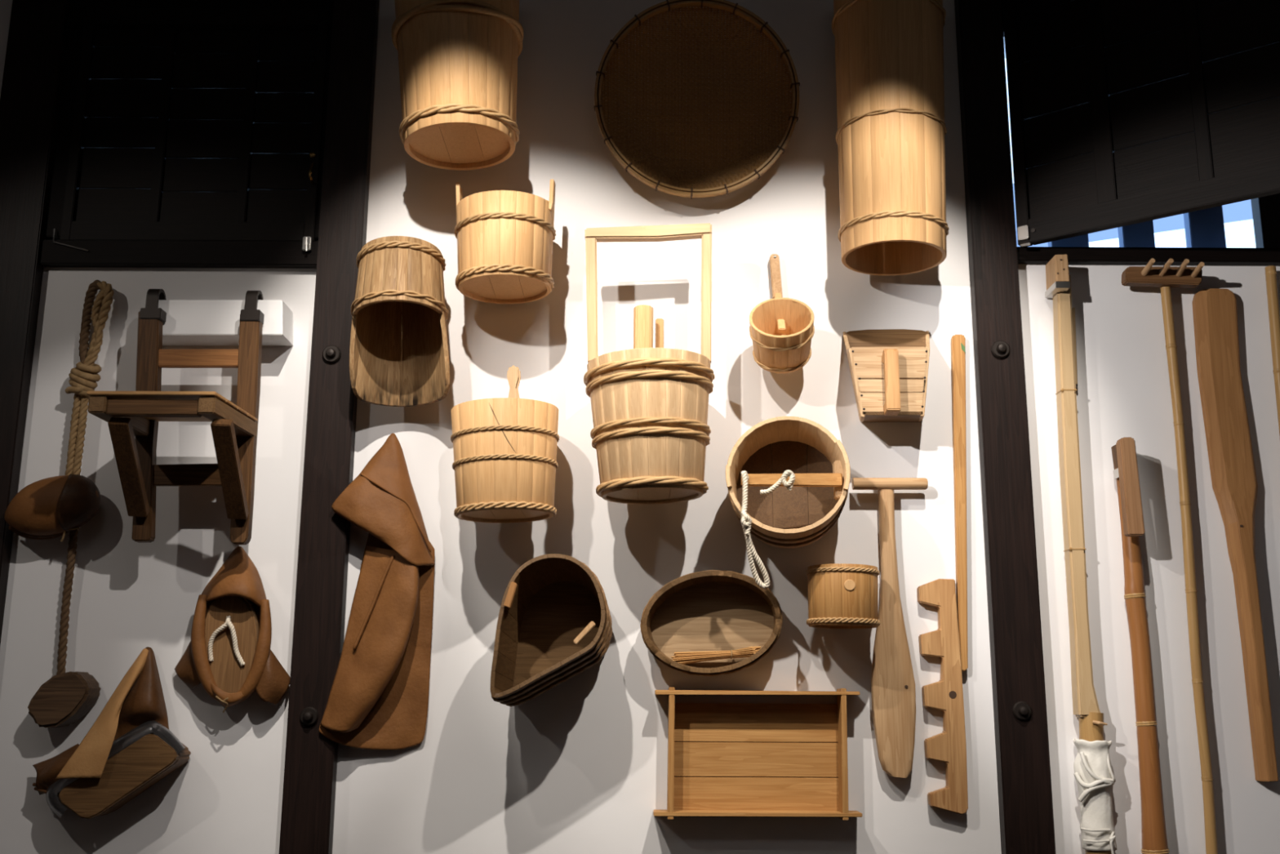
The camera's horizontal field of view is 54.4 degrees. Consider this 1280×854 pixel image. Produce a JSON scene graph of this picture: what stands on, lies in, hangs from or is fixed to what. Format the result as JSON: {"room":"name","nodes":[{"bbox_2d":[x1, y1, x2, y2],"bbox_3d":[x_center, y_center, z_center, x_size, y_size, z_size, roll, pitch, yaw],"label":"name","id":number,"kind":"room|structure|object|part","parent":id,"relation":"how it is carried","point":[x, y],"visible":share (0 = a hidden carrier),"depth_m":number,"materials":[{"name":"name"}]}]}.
{"room":"museum exhibit","nodes":[
{"label":"museum exhibit","id":0,"kind":"room"},
{"bbox_2d":[0,0,1279,853],"bbox_3d":[-0.001,0.095,3.318,6.000,4.250,0.120,0,-12,0],"label":"wall","id":1,"kind":"structure","parent":0,"point":[580,766],"depth_m":3.21,"materials":[{"name":"white paint"}]},
{"bbox_2d":[0,0,70,644],"bbox_3d":[-1.693,0.069,3.237,0.153,4.250,0.045,0,-12,0],"label":"wooden post","id":2,"kind":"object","parent":1,"relation":"attached to","point":[33,66],"depth_m":3.37,"materials":[{"name":"black wood"}]},
{"bbox_2d":[4,280,114,727],"bbox_3d":[-1.480,0.167,3.170,0.262,1.163,0.127,0,-12,0],"label":"rope","id":3,"kind":"object","parent":1,"relation":"hanging from","point":[49,508],"visible":1,"depth_m":3.13,"materials":[{"name":"brown fabric"}]},
{"bbox_2d":[44,28,83,239],"bbox_3d":[-1.585,-0.816,3.446,0.053,0.621,0.022,0,-12,0],"label":"trim","id":4,"kind":"structure","parent":1,"relation":"attached to","point":[74,36],"depth_m":3.43,"materials":[{"name":"black wood"}]},
{"bbox_2d":[53,228,88,251],"bbox_3d":[-1.532,-0.503,3.352,0.100,0.064,0.006,0,-12,0],"label":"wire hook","id":5,"kind":"object","parent":1,"relation":"attached to","point":[54,229],"visible":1,"depth_m":3.35,"materials":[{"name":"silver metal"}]},
{"bbox_2d":[32,646,191,818],"bbox_3d":[-1.298,0.743,3.038,0.390,0.412,0.136,0,-12,0],"label":"sandal","id":6,"kind":"object","parent":1,"relation":"attached to","point":[136,708],"visible":1,"depth_m":2.99,"materials":[{"name":"brown wood"}]},
{"bbox_2d":[86,288,264,544],"bbox_3d":[-1.121,-0.061,3.040,0.336,0.667,0.327,0,-12,0],"label":"frame","id":7,"kind":"object","parent":1,"relation":"hanging from","point":[128,415],"visible":1,"depth_m":3.10,"materials":[{"name":"brown wood"}]},
{"bbox_3d":[-1.254,-0.023,3.014,0.040,0.040,0.282,0,-13,1],"label":"seat rail","id":8,"kind":"part","parent":7,"relation":"part of","materials":[{"name":"brown wood"}]},
{"bbox_3d":[-1.129,-0.044,2.897,0.214,0.037,0.028,0,-12,0],"label":"rail","id":9,"kind":"part","parent":7,"relation":"part of","materials":[{"name":"brown wood"}]},
{"bbox_3d":[-1.121,0.119,3.120,0.220,0.057,0.020,0,-12,0],"label":"rail","id":10,"kind":"part","parent":7,"relation":"part of","materials":[{"name":"brown wood"}]},
{"bbox_3d":[-1.131,-0.175,3.183,0.226,0.047,0.020,0,-12,0],"label":"rail","id":11,"kind":"part","parent":7,"relation":"part of","materials":[{"name":"brown wood"}]},
{"bbox_3d":[-0.995,-0.021,3.014,0.040,0.041,0.282,0,-13,3],"label":"seat rail","id":12,"kind":"part","parent":7,"relation":"part of","materials":[{"name":"brown wood"}]},
{"bbox_2d":[40,240,318,268],"bbox_3d":[-1.239,-0.467,3.364,0.749,0.069,0.030,0,-12,0],"label":"trim","id":13,"kind":"structure","parent":1,"relation":"attached to","point":[100,254],"depth_m":3.35,"materials":[{"name":"black wood"}]},
{"bbox_2d":[59,7,328,252],"bbox_3d":[-1.220,-0.825,3.422,0.685,0.730,0.068,0,-12,0],"label":"window shutter","id":14,"kind":"object","parent":1,"relation":"attached to","point":[178,135],"visible":1,"depth_m":3.44,"materials":[{"name":"black wood"}]},
{"bbox_3d":[-1.222,-0.525,3.376,0.630,0.055,0.030,0,-12,0],"label":"rail","id":15,"kind":"part","parent":14,"relation":"part of","materials":[{"name":"black wood"}]},
{"bbox_3d":[-1.219,-1.150,3.514,0.630,0.055,0.030,0,-12,0],"label":"rail","id":16,"kind":"part","parent":14,"relation":"part of","materials":[{"name":"black wood"}]},
{"bbox_3d":[-0.890,-0.693,3.378,0.011,0.063,0.038,2,-13,-6],"label":"handle","id":17,"kind":"part","parent":14,"relation":"part of","materials":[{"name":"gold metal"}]},
{"bbox_2d":[66,0,333,30],"bbox_3d":[-1.236,-1.177,3.522,0.749,0.120,0.030,0,-12,0],"label":"trim","id":18,"kind":"structure","parent":1,"relation":"attached to","point":[77,9],"depth_m":3.51,"materials":[{"name":"black wood"}]},
{"bbox_2d":[142,299,293,346],"bbox_3d":[-1.112,-0.273,3.283,0.373,0.097,0.105,0,-12,0],"label":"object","id":19,"kind":"object","parent":1,"relation":"attached to","point":[188,322],"visible":0.66,"depth_m":3.24,"materials":[{"name":"white paint"}]},
{"bbox_2d":[174,546,290,712],"bbox_3d":[-1.021,0.500,3.105,0.296,0.414,0.110,0,-12,0],"label":"sandal","id":20,"kind":"object","parent":1,"relation":"hanging from","point":[228,652],"visible":0.99,"depth_m":3.09,"materials":[{"name":"brown wood"}]},
{"bbox_3d":[-1.024,0.530,3.088,0.095,0.126,0.029,0,-12,0],"label":"cord","id":21,"kind":"part","parent":20,"relation":"part of","materials":[{"name":"fabric"}]},
{"bbox_3d":[-1.020,0.548,3.110,0.138,0.258,0.036,0,-12,0],"label":"oval plate","id":22,"kind":"part","parent":20,"relation":"part of","materials":[{"name":"brown wood"}]},
{"bbox_2d":[201,546,266,606],"bbox_3d":[-1.027,0.377,3.128,0.173,0.165,0.101,0,-12,0],"label":"hood","id":23,"kind":"object","parent":20,"relation":"attached to","point":[237,582],"depth_m":3.12,"materials":[{"name":"brown leather"}]},
{"bbox_2d":[315,30,331,240],"bbox_3d":[-0.873,-0.812,3.446,0.019,0.621,0.022,0,-12,0],"label":"trim","id":24,"kind":"structure","parent":1,"relation":"attached to","point":[329,40],"depth_m":3.43,"materials":[{"name":"black wood"}]},
{"bbox_2d":[279,0,379,853],"bbox_3d":[-0.807,0.071,3.226,0.119,4.250,0.069,0,-12,0],"label":"wooden post","id":25,"kind":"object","parent":1,"relation":"attached to","point":[309,780],"depth_m":3.23,"materials":[{"name":"black wood"}]},
{"bbox_2d":[319,432,435,750],"bbox_3d":[-0.655,0.402,3.135,0.262,0.800,0.093,0,-12,0],"label":"hooded cloak","id":26,"kind":"object","parent":1,"relation":"hanging from","point":[378,699],"visible":1,"depth_m":3.12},
{"bbox_2d":[349,235,449,406],"bbox_3d":[-0.616,-0.269,3.176,0.250,0.398,0.246,-11,-17,42],"label":"wooden bucket","id":27,"kind":"object","parent":1,"relation":"hanging from","point":[399,355],"visible":1,"depth_m":3.20,"materials":[{"name":"brown wood"}]},
{"bbox_2d":[391,0,524,170],"bbox_3d":[-0.490,-0.987,3.312,0.355,0.539,0.348,3,-13,-11],"label":"wooden tub","id":28,"kind":"object","parent":1,"relation":"attached to","point":[458,59],"visible":1,"depth_m":3.18,"materials":[{"name":"brown wood"}]},
{"bbox_3d":[-0.558,-0.747,3.259,0.092,0.012,0.252,-3,-12,-1],"label":"board","id":29,"kind":"part","parent":28,"relation":"part of","materials":[{"name":"brown wood"}]},
{"bbox_3d":[-0.467,-0.751,3.260,0.089,0.012,0.264,-3,-12,-1],"label":"board","id":30,"kind":"part","parent":28,"relation":"part of","materials":[{"name":"brown wood"}]},
{"bbox_3d":[-0.381,-0.755,3.261,0.082,0.012,0.244,-3,-12,-1],"label":"board","id":31,"kind":"part","parent":28,"relation":"part of","materials":[{"name":"brown wood"}]},
{"bbox_2d":[450,365,559,523],"bbox_3d":[-0.339,0.030,3.124,0.273,0.398,0.272,3,-13,-12],"label":"bucket","id":32,"kind":"object","parent":1,"relation":"attached to","point":[504,464],"visible":1,"depth_m":3.01,"materials":[{"name":"brown wood"}]},
{"bbox_3d":[-0.404,0.210,3.084,0.076,0.010,0.208,-2,-12,0],"label":"board","id":33,"kind":"part","parent":32,"relation":"part of","materials":[{"name":"brown wood"}]},
{"bbox_3d":[-0.329,0.208,3.084,0.074,0.010,0.219,-2,-12,0],"label":"board","id":34,"kind":"part","parent":32,"relation":"part of","materials":[{"name":"brown wood"}]},
{"bbox_3d":[-0.258,0.206,3.085,0.067,0.010,0.202,-2,-12,0],"label":"board","id":35,"kind":"part","parent":32,"relation":"part of","materials":[{"name":"brown wood"}]},
{"bbox_2d":[453,179,555,303],"bbox_3d":[-0.352,-0.497,3.248,0.264,0.292,0.264,-1,-12,0],"label":"pail","id":36,"kind":"object","parent":1,"relation":"hanging from","point":[505,238],"visible":1,"depth_m":3.15,"materials":[{"name":"brown wood"}]},
{"bbox_3d":[-0.421,-0.368,3.220,0.077,0.010,0.210,-1,-12,0],"label":"board","id":37,"kind":"part","parent":36,"relation":"part of","materials":[{"name":"brown wood"}]},
{"bbox_3d":[-0.345,-0.369,3.220,0.074,0.010,0.221,-1,-12,0],"label":"board","id":38,"kind":"part","parent":36,"relation":"part of","materials":[{"name":"brown wood"}]},
{"bbox_3d":[-0.273,-0.370,3.220,0.068,0.010,0.204,-1,-12,0],"label":"board","id":39,"kind":"part","parent":36,"relation":"part of","materials":[{"name":"brown wood"}]},
{"bbox_2d":[490,553,612,706],"bbox_3d":[-0.210,0.498,3.040,0.283,0.362,0.223,0,-12,0],"label":"tub","id":40,"kind":"object","parent":1,"relation":"attached to","point":[554,623],"visible":1,"depth_m":3.08,"materials":[{"name":"brown wood"}]},
{"bbox_3d":[-0.200,0.536,3.122,0.231,0.295,0.012,0,-13,-1],"label":"board","id":41,"kind":"part","parent":40,"relation":"part of","materials":[{"name":"brown wood"}]},
{"bbox_2d":[583,222,715,503],"bbox_3d":[0.025,-0.174,3.148,0.337,0.706,0.331,-1,-12,0],"label":"bucket","id":42,"kind":"object","parent":1,"relation":"attached to","point":[650,433],"visible":1,"depth_m":3.01,"materials":[{"name":"pale cedar wood"},{"name":"bamboo"}]},
{"bbox_3d":[-0.122,-0.335,3.183,0.029,0.357,0.028,-1,-12,0],"label":"handle post","id":43,"kind":"part","parent":42,"relation":"part of","materials":[{"name":"beige wood"}]},
{"bbox_3d":[-0.045,0.160,3.074,0.080,0.010,0.219,-1,-12,0],"label":"board","id":44,"kind":"part","parent":42,"relation":"part of","materials":[{"name":"brown wood"}]},
{"bbox_3d":[0.035,0.158,3.074,0.078,0.010,0.230,-1,-12,0],"label":"board","id":45,"kind":"part","parent":42,"relation":"part of","materials":[{"name":"brown wood"}]},
{"bbox_3d":[0.110,0.156,3.075,0.071,0.010,0.213,-1,-12,0],"label":"board","id":46,"kind":"part","parent":42,"relation":"part of","materials":[{"name":"brown wood"}]},
{"bbox_3d":[0.170,-0.337,3.184,0.030,0.361,0.028,0,-12,0],"label":"handle post","id":47,"kind":"part","parent":42,"relation":"part of","materials":[{"name":"beige wood"}]},
{"bbox_2d":[593,0,799,199],"bbox_3d":[0.155,-0.895,3.395,0.560,0.560,0.120,0,-13,1],"label":"basket","id":48,"kind":"object","parent":1,"relation":"attached to","point":[660,172],"visible":1,"depth_m":3.42,"materials":[{"name":"brown wicker"}]},
{"bbox_2d":[640,569,782,675],"bbox_3d":[0.179,0.489,3.107,0.356,0.259,0.100,0,-12,0],"label":"tub","id":49,"kind":"object","parent":1,"relation":"attached to","point":[708,610],"visible":0.98,"depth_m":3.13,"materials":[{"name":"brown wood"}]},
{"bbox_3d":[0.183,0.499,3.141,0.312,0.216,0.014,0,-12,0],"label":"board","id":50,"kind":"part","parent":49,"relation":"part of","materials":[{"name":"brown wood"}]},
{"bbox_2d":[671,645,760,664],"bbox_3d":[0.191,0.569,3.099,0.225,0.047,0.024,0,-12,0],"label":"bundle","id":51,"kind":"object","parent":49,"relation":"in","point":[683,657],"visible":0.94,"depth_m":3.09,"materials":[{"name":"brown wood"}]},
{"bbox_2d":[653,687,862,820],"bbox_3d":[0.286,0.800,3.061,0.506,0.312,0.073,0,-12,0],"label":"box","id":52,"kind":"object","parent":1,"relation":"attached to","point":[794,744],"visible":1,"depth_m":3.08,"materials":[{"name":"brown wood"}]},
{"bbox_3d":[0.076,0.799,3.062,0.018,0.312,0.072,0,-12,0],"label":"frame","id":53,"kind":"part","parent":52,"relation":"part of","materials":[{"name":"brown wood"}]},
{"bbox_3d":[0.289,0.660,3.092,0.503,0.012,0.073,0,-12,0],"label":"frame rail","id":54,"kind":"part","parent":52,"relation":"part of","materials":[{"name":"brown wood"}]},
{"bbox_3d":[0.284,0.940,3.030,0.502,0.010,0.073,0,-12,0],"label":"frame rail","id":55,"kind":"part","parent":52,"relation":"part of","materials":[{"name":"brown wood"}]},
{"bbox_3d":[0.497,0.801,3.062,0.018,0.311,0.072,0,-12,0],"label":"frame","id":56,"kind":"part","parent":52,"relation":"part of","materials":[{"name":"brown wood"}]},
{"bbox_2d":[749,253,814,373],"bbox_3d":[0.365,-0.312,3.235,0.167,0.354,0.209,0,-13,3],"label":"ladle","id":57,"kind":"object","parent":1,"relation":"attached to","point":[782,330],"visible":1,"depth_m":3.20,"materials":[{"name":"brown wood"}]},
{"bbox_3d":[0.366,-0.404,3.351,0.032,0.124,0.020,0,-12,0],"label":"handle","id":58,"kind":"part","parent":57,"relation":"part of","materials":[{"name":"brown wood"}]},
{"bbox_2d":[725,416,850,589],"bbox_3d":[0.368,0.196,3.106,0.303,0.426,0.262,-1,-13,5],"label":"bucket","id":59,"kind":"object","parent":1,"relation":"attached to","point":[752,481],"visible":1,"depth_m":3.13,"materials":[{"name":"brown wood"}]},
{"bbox_3d":[0.291,0.162,3.175,0.091,0.249,0.010,-1,-19,7],"label":"board","id":60,"kind":"part","parent":59,"relation":"part of","materials":[{"name":"brown wood"}]},
{"bbox_3d":[0.381,0.160,3.164,0.088,0.261,0.010,-1,-19,7],"label":"board","id":61,"kind":"part","parent":59,"relation":"part of","materials":[{"name":"brown wood"}]},
{"bbox_3d":[0.466,0.158,3.154,0.081,0.241,0.010,-1,-19,7],"label":"board","id":62,"kind":"part","parent":59,"relation":"part of","materials":[{"name":"brown wood"}]},
{"bbox_2d":[805,563,879,628],"bbox_3d":[0.503,0.421,3.088,0.182,0.146,0.182,1,-12,0],"label":"small keg","id":63,"kind":"object","parent":1,"relation":"attached to","point":[843,595],"visible":1,"depth_m":3.02,"materials":[{"name":"brown wood"}]},
{"bbox_3d":[0.505,0.483,3.074,0.052,0.008,0.154,1,-12,0],"label":"board","id":64,"kind":"part","parent":63,"relation":"part of","materials":[{"name":"brown wood"}]},
{"bbox_2d":[842,328,929,422],"bbox_3d":[0.652,-0.146,3.211,0.243,0.272,0.190,0,-12,0],"label":"scoop","id":65,"kind":"object","parent":1,"relation":"attached to","point":[889,367],"visible":1,"depth_m":3.16,"materials":[{"name":"brown wood"}]},
{"bbox_2d":[851,477,928,777],"bbox_3d":[0.641,0.497,3.136,0.191,0.746,0.049,0,-12,0],"label":"paddle","id":66,"kind":"object","parent":1,"relation":"attached to","point":[893,690],"visible":0.99,"depth_m":3.11,"materials":[{"name":"brown wood"}]},
{"bbox_3d":[0.643,0.146,3.205,0.191,0.032,0.031,0,-12,0],"label":"handle","id":67,"kind":"part","parent":66,"relation":"part of","materials":[{"name":"brown wood"}]},
{"bbox_3d":[0.634,0.509,3.139,0.111,0.723,0.040,0,-12,0],"label":"blade","id":68,"kind":"part","parent":66,"relation":"part of","materials":[{"name":"brown wood"}]},
{"bbox_2d":[831,0,949,275],"bbox_3d":[0.669,-0.832,3.305,0.305,0.818,0.301,3,-13,-13],"label":"wooden barrel","id":69,"kind":"object","parent":1,"relation":"hanging from","point":[891,131],"visible":1,"depth_m":3.19,"materials":[{"name":"brown wood"}]},
{"bbox_2d":[916,334,968,813],"bbox_3d":[0.784,0.351,3.183,0.155,1.222,0.031,0,-12,0],"label":"notched wooden tool","id":70,"kind":"object","parent":1,"relation":"attached to","point":[948,642],"visible":1,"depth_m":3.13,"materials":[{"name":"brown wood"}]},
{"bbox_2d":[1000,0,1004,36],"bbox_3d":[2.010,-1.161,3.522,1.990,0.120,0.030,0,-12,0],"label":"trim","id":71,"kind":"structure","parent":1,"relation":"attached to","point":[1001,0],"depth_m":3.51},
{"bbox_2d":[954,0,1055,853],"bbox_3d":[0.949,0.080,3.226,0.120,4.250,0.069,0,-12,0],"label":"wooden post","id":72,"kind":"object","parent":1,"relation":"attached to","point":[1026,818],"depth_m":3.23,"materials":[{"name":"black wood"}]},
{"bbox_2d":[1044,254,1116,853],"bbox_3d":[1.110,0.324,3.162,0.101,1.573,0.099,0,-12,0],"label":"bamboo pole","id":73,"kind":"object","parent":1,"relation":"attached to","point":[1095,777],"visible":1,"depth_m":3.13,"materials":[{"name":"beige wood"}]},
{"bbox_2d":[1111,437,1169,853],"bbox_3d":[1.253,0.564,3.104,0.068,1.079,0.112,0,-12,0],"label":"pole","id":74,"kind":"object","parent":1,"relation":"attached to","point":[1154,839],"visible":1,"depth_m":3.11,"materials":[{"name":"red bamboo"},{"name":"golden bamboo"},{"name":"wood"}]},
{"bbox_2d":[1002,0,1279,247],"bbox_3d":[1.312,-1.025,3.243,0.726,1.029,0.042,-9,-16,35],"label":"window shutter","id":75,"kind":"object","parent":1,"relation":"attached to","point":[1123,113],"visible":1,"depth_m":3.22,"materials":[{"name":"black wood"}]},
{"bbox_3d":[1.313,-0.562,3.144,0.660,0.066,0.030,-9,-16,35],"label":"rail","id":76,"kind":"part","parent":75,"relation":"part of","materials":[{"name":"black wood"}]},
{"bbox_2d":[1017,246,1279,265],"bbox_3d":[2.007,-0.459,3.366,1.990,0.041,0.030,0,-12,0],"label":"trim","id":77,"kind":"structure","parent":1,"relation":"attached to","point":[1028,255],"depth_m":3.35,"materials":[{"name":"black wood"}]},
{"bbox_2d":[1048,193,1279,248],"bbox_3d":[1.726,-0.779,3.524,1.155,0.628,0.080,0,-12,0],"label":"window","id":78,"kind":"structure","parent":1,"relation":"in","point":[1205,228],"depth_m":3.47,"materials":[{"name":"blue glass"}]},
{"bbox_2d":[1120,258,1217,853],"bbox_3d":[1.386,0.329,3.131,0.207,1.550,0.127,0,-12,0],"label":"rake","id":79,"kind":"object","parent":1,"relation":"hanging from","point":[1165,277],"visible":1,"depth_m":3.21,"materials":[{"name":"bamboo"},{"name":"wood"}]},
{"bbox_3d":[1.399,0.354,3.170,0.041,1.519,0.038,0,-12,0],"label":"handle","id":80,"kind":"part","parent":79,"relation":"part of","materials":[{"name":"brown wood"}]},
{"bbox_2d":[1191,288,1278,781],"bbox_3d":[1.539,0.251,3.198,0.120,1.270,0.046,0,-12,0],"label":"oar","id":81,"kind":"object","parent":1,"relation":"hanging from","point":[1215,310],"visible":1,"depth_m":3.22,"materials":[{"name":"brown wood"}]},
{"bbox_2d":[1265,265,1279,436],"bbox_3d":[1.687,-0.095,3.276,0.047,0.686,0.030,0,-12,0],"label":"bamboo pole","id":82,"kind":"object","parent":1,"relation":"attached to","point":[1271,273],"visible":1,"depth_m":3.31,"materials":[{"name":"beige wood"}]},
{"label":"outside","id":83,"kind":"structure","parent":0,"visible":0},
{"bbox_2d":[1013,183,1253,246],"bbox_3d":[3.248,0.448,9.225,4.700,6.550,2.600,0,-12,0],"label":"sky","id":84,"kind":"structure","parent":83,"point":[1240,211],"depth_m":8.30,"materials":[{"name":"blue"}]}
]}

